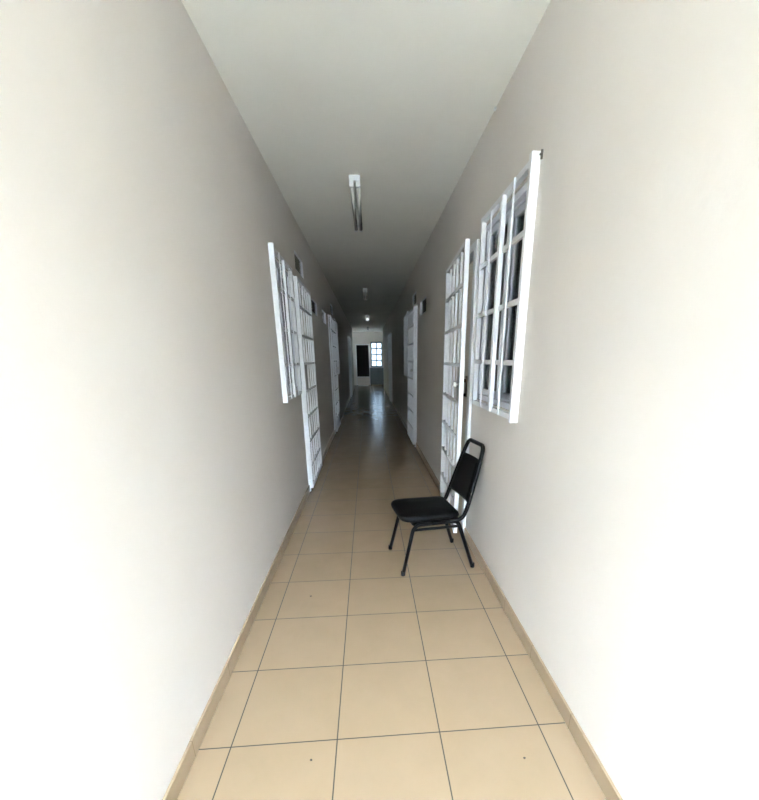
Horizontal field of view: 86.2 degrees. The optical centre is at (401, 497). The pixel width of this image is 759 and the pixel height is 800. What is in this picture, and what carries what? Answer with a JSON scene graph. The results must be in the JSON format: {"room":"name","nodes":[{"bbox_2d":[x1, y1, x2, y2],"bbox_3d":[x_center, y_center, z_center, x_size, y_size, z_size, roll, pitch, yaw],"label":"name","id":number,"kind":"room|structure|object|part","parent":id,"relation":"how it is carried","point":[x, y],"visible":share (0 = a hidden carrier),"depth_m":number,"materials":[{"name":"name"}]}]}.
{"room":"building corridor","nodes":[
{"label":"building corridor","id":0,"kind":"room"},
{"bbox_2d":[0,0,353,799],"bbox_3d":[-1.465,-2.794,8.242,0.150,2.726,24.000,-2,19,-4],"label":"wall","id":1,"kind":"structure","parent":0,"point":[154,473],"depth_m":1.16,"materials":[{"name":"paint"}]},
{"bbox_2d":[162,387,354,799],"bbox_3d":[-1.379,-1.537,8.658,0.011,0.078,23.955,-2,19,-4],"label":"baseboard","id":2,"kind":"structure","parent":1,"relation":"attached to","point":[179,777],"depth_m":1.80,"materials":[{"name":"beige tile"}]},
{"bbox_2d":[268,243,301,402],"bbox_3d":[-0.971,-1.425,3.467,0.044,1.125,0.830,-2,19,-4],"label":"window grille","id":3,"kind":"object","parent":1,"relation":"in","point":[273,252],"visible":1,"depth_m":3.28,"materials":[{"name":"white metal"}]},
{"bbox_3d":[-0.973,-1.696,3.374,0.016,0.026,0.762,-2,19,-4],"label":"rail","id":4,"kind":"part","parent":3,"relation":"part of","materials":[{"name":"white metal"}]},
{"bbox_3d":[-0.972,-1.427,3.466,0.016,0.026,0.762,-2,19,-4],"label":"rail","id":5,"kind":"part","parent":3,"relation":"part of","materials":[{"name":"white metal"}]},
{"bbox_2d":[276,261,297,393],"bbox_3d":[-1.039,-1.428,3.487,0.070,1.030,0.800,-2,19,-4],"label":"window","id":6,"kind":"structure","parent":1,"relation":"in","point":[277,263],"depth_m":3.60,"materials":[{"name":"white glass"}]},
{"bbox_3d":[-1.040,-1.484,3.650,0.004,0.884,0.309,-2,19,-4],"label":"pane","id":7,"kind":"part","parent":6,"relation":"part of","materials":[{"name":"clear glass"}]},
{"bbox_2d":[294,251,303,278],"bbox_3d":[-1.099,-2.437,4.254,0.032,0.170,0.550,-2,19,-4],"label":"window","id":8,"kind":"structure","parent":1,"relation":"in","point":[298,263],"depth_m":4.33,"materials":[{"name":"white metal"}]},
{"bbox_3d":[-1.099,-2.437,4.254,0.004,0.152,0.532,-2,19,-4],"label":"pane","id":9,"kind":"part","parent":8,"relation":"part of","materials":[{"name":"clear glass"}]},
{"bbox_2d":[293,275,318,490],"bbox_3d":[-1.085,-1.242,4.629,0.089,2.135,1.044,-2,19,-4],"label":"door","id":10,"kind":"structure","parent":1,"relation":"in","point":[293,275],"depth_m":4.34,"materials":[{"name":"beige paint"}]},
{"bbox_2d":[294,276,321,487],"bbox_3d":[-1.054,-1.249,4.596,0.068,2.080,1.018,-2,19,-5],"label":"security gate","id":11,"kind":"object","parent":10,"relation":"attached to","point":[307,366],"visible":0.97,"depth_m":4.45,"materials":[{"name":"white metal"}]},
{"bbox_3d":[-1.041,-2.216,4.256,0.028,0.030,0.930,-2,19,-5],"label":"rail","id":12,"kind":"part","parent":11,"relation":"part of","materials":[{"name":"white metal"}]},
{"bbox_3d":[-1.040,-1.994,4.332,0.026,0.024,0.930,-2,19,-5],"label":"rail","id":13,"kind":"part","parent":11,"relation":"part of","materials":[{"name":"white metal"}]},
{"bbox_3d":[-0.997,-1.240,4.184,0.024,0.246,0.155,-2,19,-5],"label":"lock plate","id":14,"kind":"part","parent":11,"relation":"part of","materials":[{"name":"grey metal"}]},
{"bbox_3d":[-1.039,-1.743,4.418,0.026,0.024,0.930,-2,19,-5],"label":"rail","id":15,"kind":"part","parent":11,"relation":"part of","materials":[{"name":"white metal"}]},
{"bbox_3d":[-1.036,-0.988,4.677,0.026,0.024,0.930,-2,19,-5],"label":"rail","id":16,"kind":"part","parent":11,"relation":"part of","materials":[{"name":"white metal"}]},
{"bbox_3d":[-1.035,-0.741,4.763,0.026,0.024,0.930,-2,19,-5],"label":"rail","id":17,"kind":"part","parent":11,"relation":"part of","materials":[{"name":"white metal"}]},
{"bbox_3d":[-1.034,-0.490,4.849,0.026,0.024,0.930,-2,19,-5],"label":"rail","id":18,"kind":"part","parent":11,"relation":"part of","materials":[{"name":"white metal"}]},
{"bbox_3d":[-1.034,-0.277,4.922,0.028,0.030,0.930,-2,19,-5],"label":"rail","id":19,"kind":"part","parent":11,"relation":"part of","materials":[{"name":"white metal"}]},
{"bbox_2d":[311,298,316,315],"bbox_3d":[-1.189,-2.540,5.415,0.032,0.170,0.580,-2,19,-4],"label":"window","id":20,"kind":"structure","parent":1,"relation":"in","point":[314,304],"depth_m":5.55,"materials":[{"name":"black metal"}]},
{"bbox_3d":[-1.189,-2.540,5.415,0.004,0.152,0.562,-2,19,-4],"label":"pane","id":21,"kind":"part","parent":20,"relation":"part of","materials":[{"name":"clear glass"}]},
{"bbox_2d":[322,310,325,323],"bbox_3d":[-1.290,-2.941,6.606,0.032,0.185,0.580,-2,19,-4],"label":"window","id":22,"kind":"structure","parent":1,"relation":"in","point":[323,312],"depth_m":6.68,"materials":[{"name":"white metal"}]},
{"bbox_2d":[328,315,335,433],"bbox_3d":[-1.373,-2.407,8.023,0.089,2.135,1.004,-2,19,-4],"label":"door","id":23,"kind":"structure","parent":1,"relation":"in","point":[328,315],"depth_m":7.59,"materials":[{"name":"beige paint"}]},
{"bbox_2d":[329,315,339,431],"bbox_3d":[-1.303,-2.423,8.014,0.068,2.080,1.018,-2,19,-5],"label":"security gate","id":24,"kind":"object","parent":23,"relation":"attached to","point":[335,368],"visible":1,"depth_m":7.86,"materials":[{"name":"white metal"}]},
{"bbox_2d":[334,318,339,373],"bbox_3d":[-1.432,-3.288,8.903,0.044,1.120,0.880,-2,19,-4],"label":"window grille","id":25,"kind":"object","parent":1,"relation":"in","point":[336,326],"visible":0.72,"depth_m":8.89,"materials":[{"name":"white metal"}]},
{"bbox_2d":[347,336,350,397],"bbox_3d":[-1.970,-4.823,15.061,0.089,2.135,1.034,-2,19,-4],"label":"door","id":26,"kind":"structure","parent":1,"relation":"in","point":[347,336],"depth_m":14.65,"materials":[{"name":"beige paint"}]},
{"bbox_2d":[348,337,352,396],"bbox_3d":[-1.929,-4.835,15.043,0.068,2.080,1.018,-2,19,-4],"label":"security gate","id":27,"kind":"object","parent":26,"relation":"attached to","point":[348,337],"visible":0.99,"depth_m":14.76,"materials":[{"name":"white metal"}]},
{"bbox_2d":[356,345,369,383],"bbox_3d":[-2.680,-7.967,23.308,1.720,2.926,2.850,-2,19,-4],"label":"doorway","id":28,"kind":"structure","parent":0,"point":[362,351],"depth_m":24.63,"materials":[{"name":"grey paint"}]},
{"bbox_2d":[181,0,550,331],"bbox_3d":[-0.770,-4.587,9.028,7.200,0.150,26.570,-2,19,-4],"label":"ceiling","id":29,"kind":"structure","parent":0,"point":[399,96],"depth_m":2.21,"materials":[{"name":"paint"}]},
{"bbox_2d":[349,175,362,231],"bbox_3d":[-0.411,-2.631,3.679,0.088,0.076,1.200,-2,19,-4],"label":"fluorescent light","id":30,"kind":"object","parent":29,"relation":"attached to","point":[354,180],"visible":1,"depth_m":3.45,"materials":[{"name":"grey"}]},
{"bbox_2d":[354,183,358,225],"bbox_3d":[-0.411,-2.652,3.671,0.064,0.032,1.160,-2,19,-4],"label":"fluorescent tube","id":31,"kind":"object","parent":30,"relation":"on","point":[355,192],"depth_m":3.59,"materials":[{"name":"grey"}]},
{"bbox_2d":[363,288,367,299],"bbox_3d":[-0.784,-4.345,8.670,0.088,0.076,1.200,-2,19,-4],"label":"fluorescent light","id":32,"kind":"object","parent":29,"relation":"attached to","point":[364,289],"visible":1,"depth_m":8.42,"materials":[{"name":"grey"}]},
{"bbox_2d":[352,332,383,384],"bbox_3d":[-1.873,-7.502,21.945,2.900,2.726,0.150,-2,19,-4],"label":"wall","id":33,"kind":"structure","parent":0,"point":[358,337],"depth_m":21.57,"materials":[{"name":"paint"}]},
{"bbox_2d":[355,344,369,384],"bbox_3d":[-2.116,-7.180,21.945,0.755,2.120,0.020,-2,19,-4],"label":"door frame","id":34,"kind":"structure","parent":33,"relation":"attached to","point":[355,344],"depth_m":21.87,"materials":[{"name":"white paint"}]},
{"bbox_2d":[371,343,381,366],"bbox_3d":[-1.380,-7.726,21.910,0.560,1.230,0.050,-2,19,-4],"label":"window","id":35,"kind":"structure","parent":33,"relation":"in","point":[373,345],"depth_m":21.90,"materials":[{"name":"grey glass"}]},
{"bbox_2d":[370,342,382,366],"bbox_3d":[-1.373,-7.696,21.823,0.620,1.290,0.034,-2,19,-4],"label":"window grille","id":36,"kind":"object","parent":33,"relation":"in","point":[376,348],"visible":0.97,"depth_m":21.80,"materials":[{"name":"grey metal"}]},
{"bbox_2d":[177,385,606,799],"bbox_3d":[-0.760,-1.882,9.957,7.200,0.120,26.570,-2,19,-4],"label":"floor","id":37,"kind":"structure","parent":0,"point":[420,684],"depth_m":1.88,"materials":[{"name":"beige tile"}]},
{"bbox_2d":[357,377,368,384],"bbox_3d":[-2.120,-6.418,22.296,0.651,0.450,0.130,-2,19,-4],"label":"barrier","id":38,"kind":"object","parent":37,"relation":"on","point":[361,380],"visible":0.85,"depth_m":22.25,"materials":[{"name":"paint"}]},
{"bbox_2d":[370,367,383,384],"bbox_3d":[-1.354,-6.535,21.892,0.770,0.930,0.560,-2,19,-4],"label":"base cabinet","id":39,"kind":"object","parent":37,"relation":"on","point":[376,373],"visible":0.96,"depth_m":21.64,"materials":[{"name":"grey paint"}]},
{"bbox_3d":[-1.512,-6.460,21.628,0.350,0.800,0.020,-2,19,-4],"label":"door","id":40,"kind":"part","parent":39,"relation":"part of","materials":[{"name":"grey wood"}]},
{"bbox_3d":[-1.153,-6.471,21.655,0.350,0.800,0.020,-2,19,-4],"label":"door","id":41,"kind":"part","parent":39,"relation":"part of","materials":[{"name":"grey wood"}]},
{"bbox_2d":[388,438,484,575],"bbox_3d":[0.234,0.037,2.861,0.600,0.857,0.446,-5,19,-13],"label":"banquet chair","id":42,"kind":"object","parent":37,"relation":"on","point":[433,510],"visible":1,"depth_m":2.76,"materials":[{"name":"black leather"}]},
{"bbox_3d":[0.007,0.220,3.073,0.217,0.356,0.037,-2,19,-6],"label":"leg","id":43,"kind":"part","parent":42,"relation":"part of","materials":[{"name":"black metal"}]},
{"bbox_3d":[0.096,0.340,2.723,0.217,0.356,0.037,-7,20,-20],"label":"leg","id":44,"kind":"part","parent":42,"relation":"part of","materials":[{"name":"black metal"}]},
{"bbox_3d":[0.150,0.074,2.853,0.414,0.048,0.403,-5,19,-13],"label":"seat","id":45,"kind":"part","parent":42,"relation":"part of","materials":[{"name":"black plastic"}]},
{"bbox_3d":[0.246,0.169,2.711,0.120,0.025,0.025,-5,19,-13],"label":"rail","id":46,"kind":"part","parent":42,"relation":"part of","materials":[{"name":"black metal"}]},
{"bbox_3d":[0.309,0.196,3.143,0.211,0.357,0.033,-7,20,-20],"label":"leg","id":47,"kind":"part","parent":42,"relation":"part of","materials":[{"name":"black metal"}]},
{"bbox_3d":[0.399,0.317,2.790,0.211,0.357,0.033,-2,19,-6],"label":"leg","id":48,"kind":"part","parent":42,"relation":"part of","materials":[{"name":"black metal"}]},
{"bbox_3d":[0.449,-0.151,2.851,0.109,0.278,0.362,-5,19,-13],"label":"backrest","id":49,"kind":"part","parent":42,"relation":"part of","materials":[{"name":"black plastic"}]},
{"bbox_3d":[0.402,-0.138,2.844,0.253,0.516,0.402,-5,19,-13],"label":"frame","id":50,"kind":"part","parent":42,"relation":"part of","materials":[{"name":"black metal"}]},
{"bbox_2d":[383,0,758,799],"bbox_3d":[0.130,-2.841,8.362,0.150,2.726,24.000,-2,19,-4],"label":"wall","id":51,"kind":"structure","parent":0,"point":[617,517],"depth_m":1.18,"materials":[{"name":"paint"}]},
{"bbox_2d":[391,333,391,400],"bbox_3d":[-0.348,-4.235,13.332,0.089,2.135,1.034,-2,19,-4],"label":"door","id":52,"kind":"structure","parent":51,"relation":"in","point":[391,333],"depth_m":12.82,"materials":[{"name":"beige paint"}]},
{"bbox_2d":[388,333,390,401],"bbox_3d":[-0.421,-4.260,13.353,0.068,2.080,1.018,-2,19,-4],"label":"security gate","id":53,"kind":"object","parent":52,"relation":"attached to","point":[389,335],"visible":1,"depth_m":13.12,"materials":[{"name":"white metal"}]},
{"bbox_2d":[404,311,408,375],"bbox_3d":[0.079,-2.889,7.726,0.044,1.120,0.880,-2,19,-4],"label":"window grille","id":54,"kind":"object","parent":51,"relation":"in","point":[406,315],"visible":0.8,"depth_m":7.60,"materials":[{"name":"white metal"}]},
{"bbox_2d":[413,292,415,305],"bbox_3d":[0.212,-3.125,6.389,0.032,0.175,0.550,-2,19,-4],"label":"window","id":55,"kind":"structure","parent":51,"relation":"in","point":[414,295],"depth_m":6.52,"materials":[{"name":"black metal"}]},
{"bbox_2d":[415,305,417,446],"bbox_3d":[0.203,-2.006,6.841,0.089,2.135,1.024,-2,19,-4],"label":"door","id":56,"kind":"structure","parent":51,"relation":"in","point":[416,305],"depth_m":6.37,"materials":[{"name":"beige paint"}]},
{"bbox_2d":[407,306,415,444],"bbox_3d":[0.136,-2.018,6.820,0.068,2.080,1.018,-2,19,-4],"label":"security gate","id":57,"kind":"object","parent":56,"relation":"attached to","point":[411,329],"visible":1,"depth_m":6.69,"materials":[{"name":"white metal"}]},
{"bbox_2d":[420,297,425,315],"bbox_3d":[0.301,-2.557,5.425,0.032,0.185,0.610,-2,19,-4],"label":"window","id":58,"kind":"structure","parent":51,"relation":"in","point":[423,302],"depth_m":5.53,"materials":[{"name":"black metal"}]},
{"bbox_3d":[0.301,-2.557,5.425,0.004,0.167,0.592,-2,19,-4],"label":"pane","id":59,"kind":"part","parent":58,"relation":"part of","materials":[{"name":"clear glass"}]},
{"bbox_2d":[445,239,479,531],"bbox_3d":[0.487,-0.859,3.497,0.089,2.135,1.037,-2,19,-4],"label":"door","id":60,"kind":"structure","parent":51,"relation":"in","point":[474,248],"depth_m":3.06,"materials":[{"name":"beige paint"}]},
{"bbox_2d":[440,239,469,532],"bbox_3d":[0.402,-0.857,3.438,0.068,2.080,1.018,-1,19,-1],"label":"security gate","id":61,"kind":"object","parent":60,"relation":"attached to","point":[451,292],"visible":0.9,"depth_m":3.24,"materials":[{"name":"white metal"}]},
{"bbox_3d":[0.421,-0.097,3.690,0.026,0.024,0.930,-1,19,-1],"label":"rail","id":62,"kind":"part","parent":61,"relation":"part of","materials":[{"name":"white metal"}]},
{"bbox_3d":[0.420,-0.348,3.604,0.026,0.024,0.930,-1,19,-1],"label":"rail","id":63,"kind":"part","parent":61,"relation":"part of","materials":[{"name":"white metal"}]},
{"bbox_3d":[0.420,-0.596,3.519,0.026,0.024,0.930,-1,19,-1],"label":"rail","id":64,"kind":"part","parent":61,"relation":"part of","materials":[{"name":"white metal"}]},
{"bbox_3d":[0.419,-0.844,3.433,0.026,0.024,0.930,-1,19,-1],"label":"rail","id":65,"kind":"part","parent":61,"relation":"part of","materials":[{"name":"white metal"}]},
{"bbox_3d":[0.418,-1.100,3.346,0.026,0.024,0.930,-1,19,-1],"label":"rail","id":66,"kind":"part","parent":61,"relation":"part of","materials":[{"name":"white metal"}]},
{"bbox_3d":[0.417,-1.350,3.260,0.026,0.024,0.930,-1,19,-1],"label":"rail","id":67,"kind":"part","parent":61,"relation":"part of","materials":[{"name":"white metal"}]},
{"bbox_3d":[0.416,-1.601,3.174,0.026,0.024,0.930,-1,19,-1],"label":"rail","id":68,"kind":"part","parent":61,"relation":"part of","materials":[{"name":"white metal"}]},
{"bbox_3d":[0.415,-1.823,3.097,0.028,0.030,0.930,-1,19,-1],"label":"rail","id":69,"kind":"part","parent":61,"relation":"part of","materials":[{"name":"white metal"}]},
{"bbox_3d":[0.433,-0.846,3.023,0.024,0.246,0.155,-1,19,-1],"label":"lock plate","id":70,"kind":"part","parent":61,"relation":"part of","materials":[{"name":"grey metal"}]},
{"bbox_3d":[0.509,-0.881,3.217,0.007,0.160,0.052,-2,19,-4],"label":"handle","id":71,"kind":"part","parent":60,"relation":"part of","materials":[{"name":"brown metal"}]},
{"bbox_2d":[477,182,526,409],"bbox_3d":[0.602,-1.076,2.336,0.070,1.060,0.820,-2,19,-4],"label":"window","id":72,"kind":"structure","parent":51,"relation":"in","point":[520,196],"depth_m":2.38,"materials":[{"name":"glass"}]},
{"bbox_3d":[0.575,-1.133,2.503,0.004,0.914,0.319,-2,19,-4],"label":"pane","id":73,"kind":"part","parent":72,"relation":"part of","materials":[{"name":"clear glass"}]},
{"bbox_3d":[0.575,-1.133,2.503,0.020,0.990,0.395,-2,19,-4],"label":"sash","id":74,"kind":"part","parent":72,"relation":"part of","materials":[{"name":"white metal"}]},
{"bbox_3d":[0.636,-1.019,2.170,0.020,0.990,0.395,-2,19,-4],"label":"sash","id":75,"kind":"part","parent":72,"relation":"part of","materials":[{"name":"white metal"}]},
{"bbox_3d":[0.636,-1.019,2.170,0.004,0.914,0.319,-2,19,-4],"label":"pane","id":76,"kind":"part","parent":72,"relation":"part of","materials":[{"name":"clear glass"}]},
{"bbox_2d":[384,388,622,799],"bbox_3d":[0.056,-1.580,8.765,0.011,0.078,23.955,-2,19,-4],"label":"baseboard","id":77,"kind":"structure","parent":51,"relation":"attached to","point":[603,779],"depth_m":1.77,"materials":[{"name":"beige tile"}]},
{"bbox_2d":[472,151,540,422],"bbox_3d":[0.538,-1.066,2.308,0.044,1.150,0.860,-2,19,-4],"label":"window grille","id":78,"kind":"object","parent":51,"relation":"in","point":[531,169],"visible":0.99,"depth_m":2.09,"materials":[{"name":"white metal"}]},
{"bbox_3d":[0.541,-0.801,2.399,0.016,0.026,0.792,-2,19,-4],"label":"rail","id":79,"kind":"part","parent":78,"relation":"part of","materials":[{"name":"white metal"}]},
{"bbox_3d":[0.540,-1.071,2.306,0.016,0.026,0.792,-2,19,-4],"label":"rail","id":80,"kind":"part","parent":78,"relation":"part of","materials":[{"name":"white metal"}]},
{"bbox_3d":[0.539,-1.340,2.214,0.016,0.026,0.792,-2,19,-4],"label":"rail","id":81,"kind":"part","parent":78,"relation":"part of","materials":[{"name":"white metal"}]}
]}

